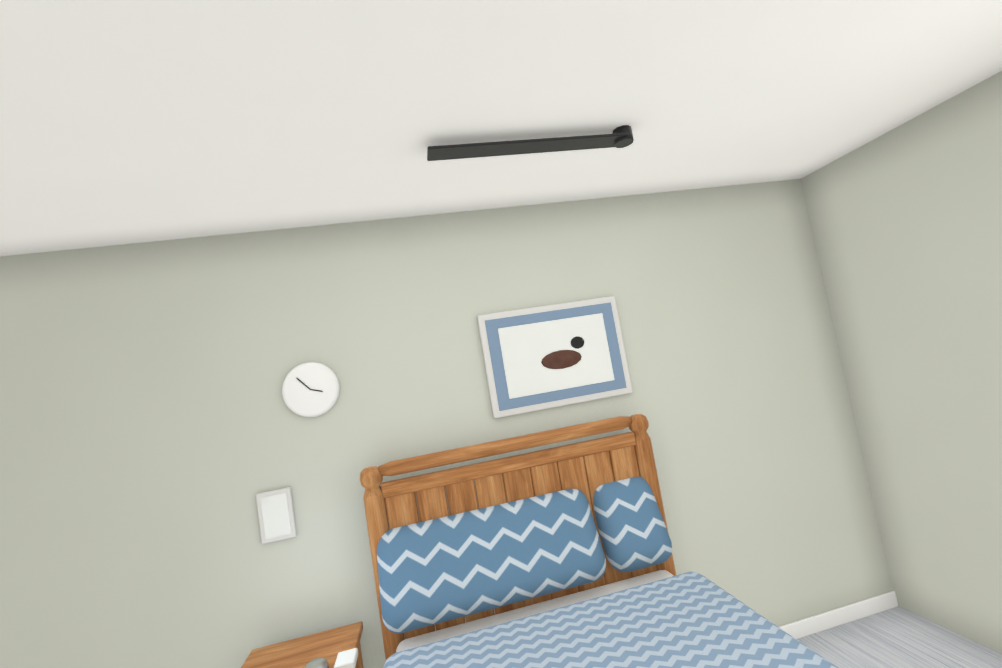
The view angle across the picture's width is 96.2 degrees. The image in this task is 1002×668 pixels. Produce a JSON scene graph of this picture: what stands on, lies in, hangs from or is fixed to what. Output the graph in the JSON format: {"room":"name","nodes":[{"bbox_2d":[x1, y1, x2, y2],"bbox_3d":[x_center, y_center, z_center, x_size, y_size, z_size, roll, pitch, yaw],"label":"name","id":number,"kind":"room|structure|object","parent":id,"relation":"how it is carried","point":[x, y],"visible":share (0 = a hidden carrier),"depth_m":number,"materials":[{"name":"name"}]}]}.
{"room":"bedroom","nodes":[
{"label":"bedroom","id":0,"kind":"room"},
{"bbox_2d":[0,179,891,667],"bbox_3d":[-0.425,0.721,2.405,5.580,2.740,0.090,-9,-5,-11],"label":"wall","id":1,"kind":"structure","parent":0,"point":[814,369],"depth_m":2.35,"materials":[{"name":"paint"}]},
{"bbox_2d":[256,487,296,543],"bbox_3d":[-1.102,0.890,2.208,0.160,0.240,0.022,-9,-5,-11],"label":"framed picture","id":2,"kind":"object","parent":1,"relation":"attached to","point":[276,515],"visible":1,"depth_m":2.20,"materials":[{"name":"silver metal"}]},
{"bbox_2d":[282,362,339,416],"bbox_3d":[-0.969,0.282,2.292,0.280,0.280,0.031,-9,-5,-11],"label":"clock","id":3,"kind":"object","parent":1,"relation":"attached to","point":[310,389],"visible":1,"depth_m":2.28,"materials":[{"name":"white plastic"}]},
{"bbox_2d":[477,296,632,417],"bbox_3d":[0.314,0.118,2.535,0.820,0.570,0.034,-9,-5,-11],"label":"framed picture","id":4,"kind":"object","parent":1,"relation":"attached to","point":[547,356],"visible":0.98,"depth_m":2.52},
{"bbox_2d":[779,591,897,638],"bbox_3d":[-0.199,2.019,2.252,5.400,0.090,0.014,-9,-5,-11],"label":"baseboard","id":5,"kind":"structure","parent":1,"relation":"attached to","point":[837,616],"depth_m":2.66,"materials":[{"name":"white wood"}]},
{"bbox_2d":[0,0,1001,255],"bbox_3d":[-0.317,-0.768,0.679,5.400,0.212,3.821,-9,-5,-11],"label":"ceiling","id":6,"kind":"structure","parent":0,"point":[136,120],"depth_m":1.54,"materials":[{"name":"paint"}]},
{"bbox_2d":[427,125,633,160],"bbox_3d":[0.134,-0.779,1.833,0.870,0.060,0.100,-9,-5,-11],"label":"light bar","id":7,"kind":"object","parent":6,"relation":"hanging from","point":[621,136],"visible":1,"depth_m":1.82,"materials":[{"name":"black metal"}]},
{"bbox_2d":[797,606,1001,667],"bbox_3d":[0.129,1.893,0.457,5.400,0.054,3.850,-9,-5,-11],"label":"floor","id":8,"kind":"structure","parent":0,"point":[898,637],"depth_m":2.44,"materials":[{"name":"grey wood"}]},
{"bbox_2d":[241,621,363,667],"bbox_3d":[-0.803,1.740,1.857,0.520,0.777,0.516,-9,-5,-11],"label":"nightstand","id":9,"kind":"object","parent":8,"relation":"on","point":[339,647],"visible":1,"depth_m":2.00,"materials":[{"name":"brown wood"}]},
{"bbox_2d":[360,414,837,667],"bbox_3d":[0.357,1.144,1.194,1.550,1.466,2.428,-9,-5,-11],"label":"bed","id":10,"kind":"object","parent":8,"relation":"on","point":[569,547],"visible":1,"depth_m":2.12,"materials":[{"name":"brown"}]},
{"bbox_2d":[800,71,1001,653],"bbox_3d":[2.573,0.116,1.045,0.090,2.740,3.720,-9,-5,-11],"label":"wall","id":11,"kind":"structure","parent":0,"point":[907,223],"depth_m":2.39,"materials":[{"name":"paint"}]}
]}

